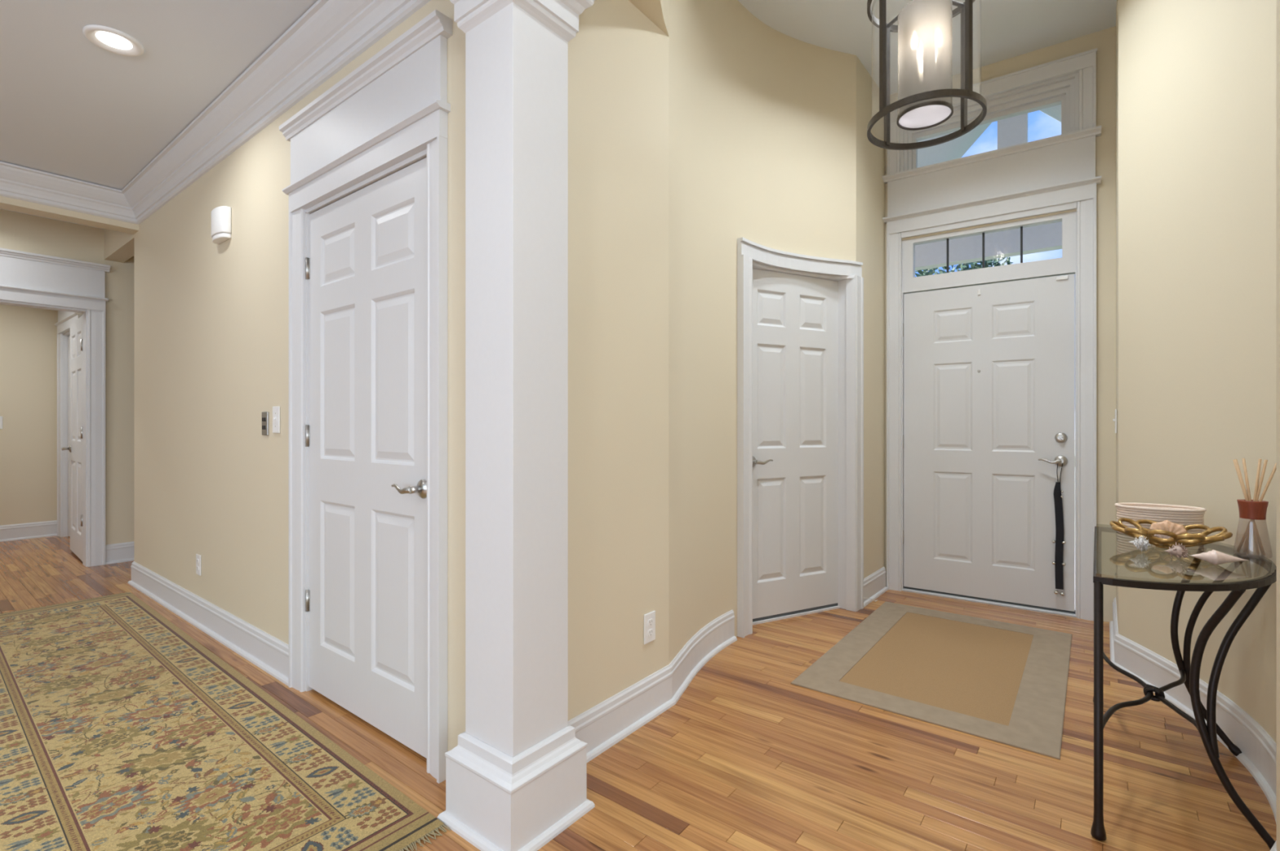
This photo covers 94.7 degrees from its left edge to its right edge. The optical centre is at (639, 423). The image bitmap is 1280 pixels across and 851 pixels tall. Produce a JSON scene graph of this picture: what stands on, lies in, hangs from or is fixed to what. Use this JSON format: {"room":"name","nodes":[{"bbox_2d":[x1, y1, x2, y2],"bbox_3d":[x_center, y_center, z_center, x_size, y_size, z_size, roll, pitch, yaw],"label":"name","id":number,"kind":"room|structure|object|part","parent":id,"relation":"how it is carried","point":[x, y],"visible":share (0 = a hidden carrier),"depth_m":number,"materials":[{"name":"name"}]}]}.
{"room":"entrance hall","nodes":[
{"label":"entrance hall","id":0,"kind":"room"},
{"bbox_2d":[0,304,57,524],"bbox_3d":[-6.964,-0.225,4.972,0.100,2.750,3.320,0,0,38],"label":"wall","id":1,"kind":"structure","parent":0,"point":[28,335],"depth_m":5.93,"materials":[{"name":"paint"}]},
{"bbox_2d":[0,416,2,428],"bbox_3d":[-6.278,-0.015,5.762,0.016,0.124,0.074,0,0,38],"label":"light switch","id":2,"kind":"object","parent":1,"relation":"attached to","point":[1,417],"visible":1,"depth_m":5.78,"materials":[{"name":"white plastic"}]},
{"bbox_2d":[0,520,57,542],"bbox_3d":[-6.965,1.071,4.865,0.030,0.157,3.150,0,0,38],"label":"baseboard","id":3,"kind":"structure","parent":1,"relation":"attached to","point":[45,528],"depth_m":5.92,"materials":[{"name":"paint"}]},
{"bbox_2d":[0,208,133,544],"bbox_3d":[-5.450,-0.225,3.595,0.120,2.750,6.200,0,0,38],"label":"wall","id":4,"kind":"structure","parent":0,"point":[22,232],"depth_m":4.89,"materials":[{"name":"paint"}]},
{"bbox_2d":[0,247,110,566],"bbox_3d":[-4.735,-0.075,4.467,0.182,2.450,1.065,0,0,38],"label":"door frame","id":5,"kind":"structure","parent":4,"relation":"attached to","point":[27,279],"depth_m":4.76,"materials":[{"name":"paint"}]},
{"bbox_3d":[-4.699,-0.966,4.439,0.032,0.084,1.015,0,0,38],"label":"head casing","id":6,"kind":"part","parent":5,"relation":"part of","materials":[{"name":"paint"}]},
{"bbox_3d":[-4.687,-1.275,4.430,0.062,0.050,1.065,0,0,38],"label":"cornice","id":7,"kind":"part","parent":5,"relation":"part of","materials":[{"name":"paint"}]},
{"bbox_3d":[-4.421,0.113,4.798,0.032,2.074,0.105,0,0,38],"label":"casing","id":8,"kind":"part","parent":5,"relation":"part of","materials":[{"name":"paint"}]},
{"bbox_2d":[61,315,82,560],"bbox_3d":[-4.880,0.117,5.085,0.800,2.030,0.098,0,0,40],"label":"door","id":9,"kind":"structure","parent":4,"relation":"in","point":[75,447],"depth_m":5.09,"materials":[{"name":"paint"}]},
{"bbox_3d":[-5.000,0.625,5.225,0.245,0.607,0.028,0,0,40],"label":"panel","id":10,"kind":"part","parent":9,"relation":"part of","materials":[{"name":"paint"}]},
{"bbox_3d":[-5.000,-0.160,5.225,0.245,0.614,0.028,0,0,40],"label":"panel","id":11,"kind":"part","parent":9,"relation":"part of","materials":[{"name":"paint"}]},
{"bbox_3d":[-5.000,-0.678,5.225,0.245,0.209,0.028,0,0,40],"label":"panel","id":12,"kind":"part","parent":9,"relation":"part of","materials":[{"name":"paint"}]},
{"bbox_3d":[-4.738,0.625,5.001,0.245,0.607,0.028,0,0,40],"label":"panel","id":13,"kind":"part","parent":9,"relation":"part of","materials":[{"name":"paint"}]},
{"bbox_3d":[-4.738,-0.160,5.001,0.245,0.614,0.028,0,0,40],"label":"panel","id":14,"kind":"part","parent":9,"relation":"part of","materials":[{"name":"paint"}]},
{"bbox_3d":[-4.738,-0.678,5.001,0.245,0.209,0.028,0,0,40],"label":"panel","id":15,"kind":"part","parent":9,"relation":"part of","materials":[{"name":"paint"}]},
{"bbox_2d":[105,541,133,564],"bbox_3d":[-3.940,1.071,5.420,0.030,0.157,1.465,0,0,38],"label":"baseboard","id":16,"kind":"structure","parent":4,"relation":"attached to","point":[118,552],"depth_m":4.91,"materials":[{"name":"paint"}]},
{"bbox_2d":[0,195,138,234],"bbox_3d":[-5.067,-1.488,2.368,0.150,0.225,4.730,0,0,38],"label":"beam","id":17,"kind":"structure","parent":0,"point":[7,203],"depth_m":3.92,"materials":[{"name":"paint"}]},
{"bbox_2d":[103,0,465,751],"bbox_3d":[-2.373,-0.225,3.347,5.048,2.750,0.120,0,0,38],"label":"wall","id":18,"kind":"structure","parent":0,"point":[211,319],"depth_m":3.05,"materials":[{"name":"paint"}]},
{"bbox_2d":[195,553,200,575],"bbox_3d":[-2.542,0.809,3.396,0.072,0.116,0.010,0,0,38],"label":"wall outlet","id":19,"kind":"object","parent":18,"relation":"attached to","point":[197,556],"visible":1,"depth_m":3.39,"materials":[{"name":"white plastic"}]},
{"bbox_2d":[128,560,288,685],"bbox_3d":[-2.576,1.071,3.485,2.738,0.157,0.150,0,0,38],"label":"baseboard","id":20,"kind":"structure","parent":18,"relation":"attached to","point":[269,653],"depth_m":3.15,"materials":[{"name":"paint"}]},
{"bbox_2d":[0,0,431,224],"bbox_3d":[-3.491,-1.506,1.145,3.840,0.179,4.730,0,0,38],"label":"crown molding","id":21,"kind":"structure","parent":18,"relation":"attached to","point":[331,34],"depth_m":2.84,"materials":[{"name":"paint"}]},
{"bbox_2d":[211,205,231,244],"bbox_3d":[-2.228,-1.054,3.124,0.194,0.162,0.052,0,0,38],"label":"wall sconce","id":22,"kind":"object","parent":18,"relation":"attached to","point":[221,216],"visible":1,"depth_m":3.08,"materials":[{"name":"white plastic"}]},
{"bbox_2d":[262,411,268,435],"bbox_3d":[-1.788,-0.003,2.810,0.068,0.112,0.010,0,0,38],"label":"dimmer switch","id":23,"kind":"object","parent":18,"relation":"attached to","point":[264,414],"visible":1,"depth_m":2.80,"materials":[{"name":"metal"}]},
{"bbox_2d":[272,405,279,433],"bbox_3d":[-1.687,-0.020,2.728,0.074,0.124,0.016,0,0,38],"label":"light switch","id":24,"kind":"object","parent":18,"relation":"attached to","point":[276,410],"visible":1,"depth_m":2.72,"materials":[{"name":"white plastic"}]},
{"bbox_2d":[279,9,452,782],"bbox_3d":[-1.059,-0.075,2.276,1.184,2.450,0.162,0,0,38],"label":"door frame","id":25,"kind":"structure","parent":18,"relation":"attached to","point":[389,114],"depth_m":2.09,"materials":[{"name":"paint"}]},
{"bbox_3d":[-1.489,0.113,2.564,0.100,2.074,0.032,0,0,38],"label":"casing","id":26,"kind":"part","parent":25,"relation":"part of","materials":[{"name":"paint"}]},
{"bbox_3d":[-1.090,-1.275,2.236,1.184,0.050,0.062,0,0,38],"label":"cornice","id":27,"kind":"part","parent":25,"relation":"part of","materials":[{"name":"paint"}]},
{"bbox_3d":[-1.081,-0.966,2.248,1.134,0.084,0.032,0,0,38],"label":"head casing","id":28,"kind":"part","parent":25,"relation":"part of","materials":[{"name":"paint"}]},
{"bbox_3d":[-0.670,0.113,1.929,0.092,2.074,0.032,0,0,38],"label":"casing","id":29,"kind":"part","parent":25,"relation":"part of","materials":[{"name":"paint"}]},
{"bbox_2d":[305,157,426,758],"bbox_3d":[-1.083,0.115,2.260,0.937,2.035,0.098,0,0,38],"label":"door","id":30,"kind":"structure","parent":18,"relation":"in","point":[366,260],"depth_m":2.22,"materials":[{"name":"paint"}]},
{"bbox_3d":[-1.220,0.624,2.401,0.293,0.608,0.028,0,0,38],"label":"panel","id":31,"kind":"part","parent":30,"relation":"part of","materials":[{"name":"paint"}]},
{"bbox_3d":[-1.220,-0.163,2.401,0.293,0.616,0.028,0,0,38],"label":"panel","id":32,"kind":"part","parent":30,"relation":"part of","materials":[{"name":"paint"}]},
{"bbox_3d":[-1.220,-0.682,2.401,0.293,0.210,0.028,0,0,38],"label":"panel","id":33,"kind":"part","parent":30,"relation":"part of","materials":[{"name":"paint"}]},
{"bbox_3d":[-0.888,0.624,2.145,0.293,0.608,0.028,0,0,38],"label":"panel","id":34,"kind":"part","parent":30,"relation":"part of","materials":[{"name":"paint"}]},
{"bbox_3d":[-0.888,-0.163,2.145,0.293,0.616,0.028,0,0,38],"label":"panel","id":35,"kind":"part","parent":30,"relation":"part of","materials":[{"name":"paint"}]},
{"bbox_3d":[-0.888,-0.682,2.145,0.293,0.210,0.028,0,0,38],"label":"panel","id":36,"kind":"part","parent":30,"relation":"part of","materials":[{"name":"paint"}]},
{"bbox_3d":[-0.801,0.221,2.012,0.131,0.030,0.051,0,0,38],"label":"lever","id":37,"kind":"part","parent":30,"relation":"part of","materials":[{"name":"silver metal"}]},
{"bbox_3d":[-0.741,0.220,2.003,0.067,0.067,0.014,0,0,38],"label":"handle","id":38,"kind":"part","parent":30,"relation":"part of","materials":[{"name":"silver metal"}]},
{"bbox_2d":[0,0,668,229],"bbox_3d":[-2.400,-1.630,1.229,11.900,0.060,6.400,0,0,38],"label":"ceiling","id":39,"kind":"structure","parent":0,"point":[71,106],"depth_m":2.68,"materials":[{"name":"paint"}]},
{"bbox_2d":[82,24,144,56],"bbox_3d":[-2.192,-1.594,2.460,0.192,0.012,0.192,0,0,38],"label":"recessed light","id":40,"kind":"object","parent":39,"relation":"in","point":[109,39],"visible":1,"depth_m":2.46,"materials":[{"name":"white plastic"}]},
{"bbox_2d":[568,0,668,720],"bbox_3d":[-0.194,-0.225,2.131,0.120,2.750,0.870,0,0,38],"label":"wall","id":41,"kind":"structure","parent":0,"point":[618,57],"depth_m":2.18,"materials":[{"name":"paint"}]},
{"bbox_2d":[644,610,655,644],"bbox_3d":[0.039,0.801,2.326,0.010,0.116,0.072,0,0,38],"label":"wall outlet","id":42,"kind":"object","parent":41,"relation":"attached to","point":[650,617],"visible":1,"depth_m":2.32,"materials":[{"name":"white plastic"}]},
{"bbox_2d":[648,618,653,626],"bbox_3d":[0.041,0.781,2.325,0.004,0.025,0.033,0,0,38],"label":"socket","id":43,"kind":"object","parent":42,"relation":"attached to","point":[650,620],"depth_m":2.32,"materials":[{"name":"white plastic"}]},
{"bbox_2d":[648,628,653,635],"bbox_3d":[0.041,0.821,2.325,0.004,0.025,0.033,0,0,38],"label":"socket","id":44,"kind":"object","parent":42,"relation":"attached to","point":[650,630],"depth_m":2.32,"materials":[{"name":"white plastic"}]},
{"bbox_2d":[568,609,737,762],"bbox_3d":[0.133,1.071,2.502,0.105,0.157,1.496,0,0,32],"label":"baseboard","id":45,"kind":"structure","parent":41,"relation":"attached to","point":[611,720],"depth_m":2.31,"materials":[{"name":"paint"}]},
{"bbox_2d":[0,535,1276,850],"bbox_3d":[-1.891,1.180,2.049,12.100,0.060,8.320,0,0,38],"label":"floor","id":46,"kind":"structure","parent":0,"point":[748,757],"depth_m":1.99,"materials":[{"name":"brown wood"}]},
{"bbox_2d":[0,591,450,850],"bbox_3d":[-2.283,1.146,2.522,3.806,0.007,0.852,0,0,39],"label":"runner rug","id":47,"kind":"object","parent":46,"relation":"on","point":[120,730],"visible":1,"depth_m":2.04,"materials":[{"name":"fabric"}]},
{"bbox_2d":[437,0,595,850],"bbox_3d":[-0.363,-0.225,1.744,0.344,2.750,0.344,0,0,38],"label":"column","id":48,"kind":"structure","parent":46,"relation":"on","point":[516,776],"depth_m":1.66,"materials":[{"name":"paint"}]},
{"bbox_3d":[-0.363,1.139,1.744,0.324,0.022,0.324,0,0,38],"label":"shoe moulding","id":49,"kind":"part","parent":48,"relation":"part of","materials":[{"name":"paint"}]},
{"bbox_3d":[-0.363,0.930,1.744,0.293,0.056,0.293,0,0,38],"label":"moulding","id":50,"kind":"part","parent":48,"relation":"part of","materials":[{"name":"paint"}]},
{"bbox_2d":[791,601,1071,759],"bbox_3d":[1.511,1.146,2.914,0.972,0.006,1.504,0,0,38],"label":"door mat","id":51,"kind":"object","parent":46,"relation":"on","point":[1005,682],"visible":1,"depth_m":2.70,"materials":[{"name":"fabric"}]},
{"bbox_2d":[1090,523,1276,848],"bbox_3d":[1.739,0.782,1.911,0.437,0.737,1.035,0,0,38],"label":"console table","id":52,"kind":"object","parent":46,"relation":"on","point":[1189,673],"visible":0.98,"depth_m":1.65,"materials":[{"name":"black metal"}]},
{"bbox_3d":[1.883,0.792,2.425,0.035,0.714,0.033,0,0,38],"label":"leg","id":53,"kind":"part","parent":52,"relation":"part of","materials":[{"name":"metal"}]},
{"bbox_3d":[1.273,0.792,1.638,0.035,0.714,0.033,0,0,38],"label":"leg","id":54,"kind":"part","parent":52,"relation":"part of","materials":[{"name":"metal"}]},
{"bbox_2d":[1128,535,1151,551],"bbox_3d":[1.615,0.386,1.900,0.051,0.052,0.050,0,0,15],"label":"shell","id":55,"kind":"object","parent":52,"relation":"on","point":[1141,543],"visible":1,"depth_m":1.89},
{"bbox_2d":[1114,502,1206,533],"bbox_3d":[1.927,0.358,2.191,0.258,0.109,0.162,0,0,30],"label":"basket","id":56,"kind":"object","parent":52,"relation":"on","point":[1185,515],"visible":0.58,"depth_m":2.15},
{"bbox_2d":[1109,517,1232,548],"bbox_3d":[1.764,0.374,1.973,0.308,0.077,0.308,0,0,18],"label":"bowl","id":57,"kind":"object","parent":52,"relation":"on","point":[1189,540],"visible":0.92,"depth_m":1.92,"materials":[{"name":"gold metal"}]},
{"bbox_2d":[1154,533,1171,538],"bbox_3d":[1.723,0.368,1.943,0.053,0.028,0.021,0,0,18],"label":"scallop shell","id":58,"kind":"object","parent":57,"relation":"in","point":[1160,535],"visible":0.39,"depth_m":1.94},
{"bbox_2d":[1149,520,1187,538],"bbox_3d":[1.768,0.352,1.976,0.099,0.059,0.024,0,0,33],"label":"scallop shell","id":59,"kind":"object","parent":57,"relation":"in","point":[1166,525],"visible":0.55,"depth_m":1.97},
{"bbox_2d":[1163,542,1189,558],"bbox_3d":[1.651,0.388,1.810,0.050,0.049,0.055,0,0,-34],"label":"shell","id":60,"kind":"object","parent":52,"relation":"on","point":[1179,551],"visible":1,"depth_m":1.80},
{"bbox_3d":[1.743,0.417,1.911,0.420,0.009,1.030,0,0,38],"label":"glass","id":61,"kind":"part","parent":52,"relation":"part of","materials":[{"name":"clear glass"}]},
{"bbox_3d":[2.014,0.791,2.095,0.198,0.718,0.086,0,0,38],"label":"leg","id":62,"kind":"part","parent":52,"relation":"part of","materials":[{"name":"metal"}]},
{"bbox_2d":[1190,549,1246,564],"bbox_3d":[1.684,0.390,1.719,0.049,0.045,0.122,0,0,-41],"label":"shell","id":63,"kind":"object","parent":52,"relation":"on","point":[1214,557],"visible":1,"depth_m":1.71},
{"bbox_3d":[1.632,0.791,1.603,0.198,0.718,0.086,0,0,38],"label":"leg","id":64,"kind":"part","parent":52,"relation":"part of","materials":[{"name":"metal"}]},
{"bbox_2d":[1232,457,1276,558],"bbox_3d":[1.922,0.260,1.851,0.086,0.305,0.086,0,0,22],"label":"reed diffuser","id":65,"kind":"object","parent":52,"relation":"on","point":[1255,508],"visible":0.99,"depth_m":1.84,"materials":[{"name":"beige wood"}]},
{"bbox_2d":[662,0,668,19],"bbox_3d":[0.570,-1.980,1.608,1.824,0.640,0.760,0,0,38],"label":"wall","id":66,"kind":"structure","parent":0,"point":[665,2],"depth_m":2.39,"materials":[{"name":"paint"}]},
{"bbox_2d":[668,0,856,664],"bbox_3d":[0.612,-0.575,3.185,0.351,3.450,1.835,0,0,45],"label":"wall","id":67,"kind":"structure","parent":0,"point":[762,118],"depth_m":3.08,"materials":[{"name":"paint"}]},
{"bbox_2d":[752,268,839,624],"bbox_3d":[0.918,0.128,3.524,0.746,2.045,0.113,0,0,-27],"label":"door","id":68,"kind":"structure","parent":67,"relation":"in","point":[795,317],"depth_m":3.54,"materials":[{"name":"paint"}]},
{"bbox_3d":[0.703,0.215,3.379,0.131,0.030,0.051,0,0,-27],"label":"lever","id":69,"kind":"part","parent":68,"relation":"part of","materials":[{"name":"silver metal"}]},
{"bbox_3d":[0.766,0.617,3.469,0.215,0.602,0.028,0,0,-27],"label":"panel","id":70,"kind":"part","parent":68,"relation":"part of","materials":[{"name":"paint"}]},
{"bbox_3d":[0.766,-0.162,3.469,0.215,0.610,0.028,0,0,-27],"label":"panel","id":71,"kind":"part","parent":68,"relation":"part of","materials":[{"name":"paint"}]},
{"bbox_3d":[0.766,-0.676,3.469,0.215,0.208,0.028,0,0,-27],"label":"panel","id":72,"kind":"part","parent":68,"relation":"part of","materials":[{"name":"paint"}]},
{"bbox_3d":[1.051,0.617,3.616,0.215,0.602,0.028,0,0,-27],"label":"panel","id":73,"kind":"part","parent":68,"relation":"part of","materials":[{"name":"paint"}]},
{"bbox_3d":[1.051,-0.162,3.616,0.215,0.610,0.028,0,0,-27],"label":"panel","id":74,"kind":"part","parent":68,"relation":"part of","materials":[{"name":"paint"}]},
{"bbox_3d":[1.051,-0.676,3.616,0.215,0.208,0.028,0,0,-27],"label":"panel","id":75,"kind":"part","parent":68,"relation":"part of","materials":[{"name":"paint"}]},
{"bbox_2d":[737,237,863,637],"bbox_3d":[0.932,0.072,3.495,0.999,2.156,0.178,0,0,-30],"label":"door frame","id":76,"kind":"structure","parent":67,"relation":"attached to","point":[848,273],"depth_m":3.61,"materials":[{"name":"paint"}]},
{"bbox_3d":[0.573,0.118,3.222,0.045,2.064,0.094,0,0,38],"label":"casing","id":77,"kind":"part","parent":76,"relation":"part of","materials":[{"name":"paint"}]},
{"bbox_3d":[0.937,-0.946,3.473,0.985,0.064,0.102,0,0,-31],"label":"head casing","id":78,"kind":"part","parent":76,"relation":"part of","materials":[{"name":"paint"}]},
{"bbox_3d":[1.343,0.118,3.660,0.122,2.064,0.053,0,0,-26],"label":"casing","id":79,"kind":"part","parent":76,"relation":"part of","materials":[{"name":"paint"}]},
{"bbox_2d":[856,56,884,577],"bbox_3d":[1.504,-0.575,3.936,0.080,3.450,0.592,0,0,39],"label":"wall","id":80,"kind":"structure","parent":0,"point":[870,158],"depth_m":3.91,"materials":[{"name":"paint"}]},
{"bbox_2d":[863,566,888,607],"bbox_3d":[1.553,1.071,3.909,0.030,0.157,0.502,0,0,39],"label":"baseboard","id":81,"kind":"structure","parent":80,"relation":"attached to","point":[874,584],"depth_m":3.92,"materials":[{"name":"paint"}]},
{"bbox_2d":[737,0,1116,94],"bbox_3d":[1.337,-2.330,2.646,2.370,0.060,3.420,0,0,38],"label":"ceiling","id":82,"kind":"structure","parent":0,"point":[1003,29],"depth_m":3.40,"materials":[{"name":"paint"}]},
{"bbox_2d":[866,0,986,150],"bbox_3d":[1.155,-1.756,2.395,0.436,1.086,0.436,0,0,38],"label":"pendant lantern","id":83,"kind":"object","parent":82,"relation":"hanging from","point":[924,28],"visible":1,"depth_m":2.32,"materials":[{"name":"brown metal"}]},
{"bbox_2d":[898,104,951,128],"bbox_3d":[1.155,-1.250,2.395,0.193,0.002,0.193,0,0,38],"label":"diffuser","id":84,"kind":"object","parent":83,"relation":"attached to","point":[912,116],"depth_m":2.39,"materials":[{"name":"white glass"}]},
{"bbox_3d":[1.155,-1.463,2.395,0.200,0.420,0.200,0,0,38],"label":"glass","id":85,"kind":"part","parent":83,"relation":"part of","materials":[{"name":"glass"}]},
{"bbox_2d":[884,26,1115,622],"bbox_3d":[2.273,-0.575,3.847,1.550,3.450,0.160,0,0,35],"label":"wall","id":86,"kind":"structure","parent":0,"point":[1104,41],"depth_m":3.44,"materials":[{"name":"paint"}]},
{"bbox_2d":[902,273,1075,617],"bbox_3d":[2.225,0.125,3.823,0.982,2.050,0.163,0,0,35],"label":"door","id":87,"kind":"structure","parent":86,"relation":"in","point":[988,369],"depth_m":3.79,"materials":[{"name":"paint"}]},
{"bbox_3d":[2.081,0.611,3.922,0.229,0.588,0.032,0,0,35],"label":"panel","id":88,"kind":"part","parent":87,"relation":"part of","materials":[{"name":"paint"}]},
{"bbox_3d":[2.081,-0.116,3.922,0.229,0.578,0.032,0,0,35],"label":"panel","id":89,"kind":"part","parent":87,"relation":"part of","materials":[{"name":"paint"}]},
{"bbox_3d":[2.081,-0.653,3.922,0.229,0.218,0.032,0,0,35],"label":"panel","id":90,"kind":"part","parent":87,"relation":"part of","materials":[{"name":"paint"}]},
{"bbox_3d":[2.357,0.611,3.726,0.231,0.588,0.032,0,0,35],"label":"panel","id":91,"kind":"part","parent":87,"relation":"part of","materials":[{"name":"paint"}]},
{"bbox_3d":[2.357,-0.116,3.726,0.231,0.578,0.032,0,0,35],"label":"panel","id":92,"kind":"part","parent":87,"relation":"part of","materials":[{"name":"paint"}]},
{"bbox_3d":[2.357,-0.653,3.726,0.231,0.218,0.032,0,0,35],"label":"panel","id":93,"kind":"part","parent":87,"relation":"part of","materials":[{"name":"paint"}]},
{"bbox_3d":[2.486,0.224,3.569,0.126,0.030,0.051,0,0,35],"label":"lever","id":94,"kind":"part","parent":87,"relation":"part of","materials":[{"name":"silver metal"}]},
{"bbox_2d":[1051,458,1066,595],"bbox_3d":[2.523,0.622,3.554,0.070,0.823,0.026,0,0,35],"label":"strap","id":95,"kind":"object","parent":87,"relation":"hanging from","point":[1059,541],"visible":1,"depth_m":3.56,"materials":[{"name":"fabric"}]},
{"bbox_3d":[2.544,0.223,3.565,0.067,0.067,0.014,0,0,35],"label":"handle","id":96,"kind":"part","parent":87,"relation":"part of","materials":[{"name":"silver metal"}]},
{"bbox_2d":[902,211,1076,293],"bbox_3d":[2.231,-1.099,3.832,0.995,0.382,0.074,0,0,35],"label":"window","id":97,"kind":"structure","parent":86,"relation":"in","point":[1067,264],"depth_m":3.77,"materials":[{"name":"paint"}]},
{"bbox_2d":[882,125,1101,620],"bbox_3d":[2.232,-0.284,3.833,1.200,2.869,0.221,0,0,35],"label":"door frame","id":98,"kind":"structure","parent":86,"relation":"attached to","point":[1057,173],"depth_m":3.66,"materials":[{"name":"paint"}]},
{"bbox_3d":[1.763,-0.085,4.091,0.092,2.470,0.032,0,0,35],"label":"casing","id":99,"kind":"part","parent":98,"relation":"part of","materials":[{"name":"paint"}]},
{"bbox_3d":[2.197,-1.363,3.784,1.156,0.086,0.030,0,0,35],"label":"head casing","id":100,"kind":"part","parent":98,"relation":"part of","materials":[{"name":"paint"}]},
{"bbox_3d":[2.630,-0.085,3.475,0.092,2.470,0.032,0,0,35],"label":"casing","id":101,"kind":"part","parent":98,"relation":"part of","materials":[{"name":"paint"}]},
{"bbox_2d":[886,48,1097,174],"bbox_3d":[2.237,-1.949,3.841,1.164,0.474,0.181,0,0,35],"label":"window","id":102,"kind":"structure","parent":86,"relation":"in","point":[1069,82],"depth_m":3.67,"materials":[{"name":"paint"}]},
{"bbox_3d":[1.759,-1.907,4.094,0.079,0.376,0.032,0,0,35],"label":"casing","id":103,"kind":"part","parent":102,"relation":"part of","materials":[{"name":"paint"}]},
{"bbox_3d":[2.249,-1.910,3.857,0.998,0.396,0.141,0,0,35],"label":"frame","id":104,"kind":"part","parent":102,"relation":"part of","materials":[{"name":"paint"}]},
{"bbox_3d":[2.198,-2.134,3.785,1.152,0.077,0.028,0,0,35],"label":"head casing","id":105,"kind":"part","parent":102,"relation":"part of","materials":[{"name":"paint"}]},
{"bbox_3d":[2.634,-1.907,3.473,0.079,0.376,0.032,0,0,35],"label":"casing","id":106,"kind":"part","parent":102,"relation":"part of","materials":[{"name":"paint"}]},
{"bbox_2d":[1115,0,1118,626],"bbox_3d":[2.541,-0.575,3.079,0.085,3.450,0.780,0,0,38],"label":"wall","id":107,"kind":"structure","parent":0,"point":[1117,10],"depth_m":3.07,"materials":[{"name":"paint"}]},
{"bbox_2d":[1112,408,1116,432],"bbox_3d":[2.465,-0.015,3.062,0.016,0.124,0.074,0,0,38],"label":"light switch","id":108,"kind":"object","parent":107,"relation":"attached to","point":[1115,419],"visible":1,"depth_m":3.03,"materials":[{"name":"white plastic"}]},
{"bbox_3d":[2.468,-0.015,3.059,0.006,0.124,0.074,0,0,38],"label":"plate","id":109,"kind":"part","parent":108,"relation":"part of","materials":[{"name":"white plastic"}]},
{"bbox_2d":[1118,0,1276,743],"bbox_3d":[2.014,-0.575,2.007,0.317,3.450,1.704,0,0,29],"label":"wall","id":110,"kind":"structure","parent":0,"point":[1197,78],"depth_m":2.29,"materials":[{"name":"paint"}]},
{"bbox_2d":[1109,596,1276,850],"bbox_3d":[1.954,1.071,2.068,0.289,0.157,3.057,0,0,32],"label":"baseboard","id":111,"kind":"structure","parent":110,"relation":"attached to","point":[1258,748],"depth_m":2.16,"materials":[{"name":"paint"}]},
{"bbox_2d":[1276,0,1279,850],"bbox_3d":[2.354,-0.225,0.155,2.870,2.750,0.870,0,0,38],"label":"wall","id":112,"kind":"structure","parent":0,"point":[1277,1],"depth_m":1.37,"materials":[{"name":"paint"}]},
{"bbox_3d":[-5.218,-0.225,5.566,1.930,2.750,0.100,0,0,38],"label":"wall","id":113,"kind":"structure","parent":0,"visible":0},
{"bbox_2d":[53,310,82,537],"bbox_3d":[-5.545,-0.075,5.781,1.090,2.450,0.162,0,0,38],"label":"door frame","id":114,"kind":"structure","parent":113,"relation":"attached to","point":[65,318],"depth_m":6.02,"materials":[{"name":"paint"}]},
{"bbox_3d":[-5.938,0.113,6.040,0.100,2.074,0.032,0,0,38],"label":"casing","id":115,"kind":"part","parent":114,"relation":"part of","materials":[{"name":"paint"}]},
{"bbox_3d":[-5.567,-0.966,5.753,1.040,0.084,0.032,0,0,38],"label":"head casing","id":116,"kind":"part","parent":114,"relation":"part of","materials":[{"name":"paint"}]},
{"bbox_2d":[67,335,70,536],"bbox_3d":[-5.528,0.120,5.803,0.816,2.035,0.035,0,0,38],"label":"door","id":117,"kind":"structure","parent":113,"relation":"in","point":[68,336],"depth_m":5.99,"materials":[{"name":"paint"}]},
{"bbox_3d":[-5.672,0.630,5.910,0.258,0.608,0.028,0,0,38],"label":"panel","id":118,"kind":"part","parent":117,"relation":"part of","materials":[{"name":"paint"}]},
{"bbox_3d":[-5.672,-0.157,5.910,0.258,0.616,0.028,0,0,38],"label":"panel","id":119,"kind":"part","parent":117,"relation":"part of","materials":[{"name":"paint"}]},
{"label":"outside","id":120,"kind":"structure","parent":0,"visible":0},
{"bbox_2d":[1074,440,1075,546],"bbox_3d":[19.797,1.375,25.522,80.000,0.150,55.400,0,0,38],"label":"ground","id":121,"kind":"structure","parent":120,"point":[1074,440],"depth_m":11.03,"materials":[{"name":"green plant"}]},
{"bbox_2d":[915,257,1013,276],"bbox_3d":[6.057,-1.102,11.247,2.442,4.813,2.397,0,0,38],"label":"tree","id":122,"kind":"object","parent":121,"relation":"on","point":[974,265],"visible":0.02,"depth_m":10.76,"materials":[{"name":"green plant"}]},
{"bbox_2d":[915,104,1075,608],"bbox_3d":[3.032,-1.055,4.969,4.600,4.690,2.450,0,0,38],"label":"window glass","id":123,"kind":"object","parent":121,"relation":"on","point":[1013,131],"visible":0.04,"depth_m":5.73,"materials":[{"name":"glass"}]},
{"bbox_3d":[3.605,-2.615,5.708,0.240,1.230,0.120,0,0,38],"label":"king post","id":124,"kind":"part","parent":123,"relation":"part of","materials":[{"name":"paint"}]}
]}

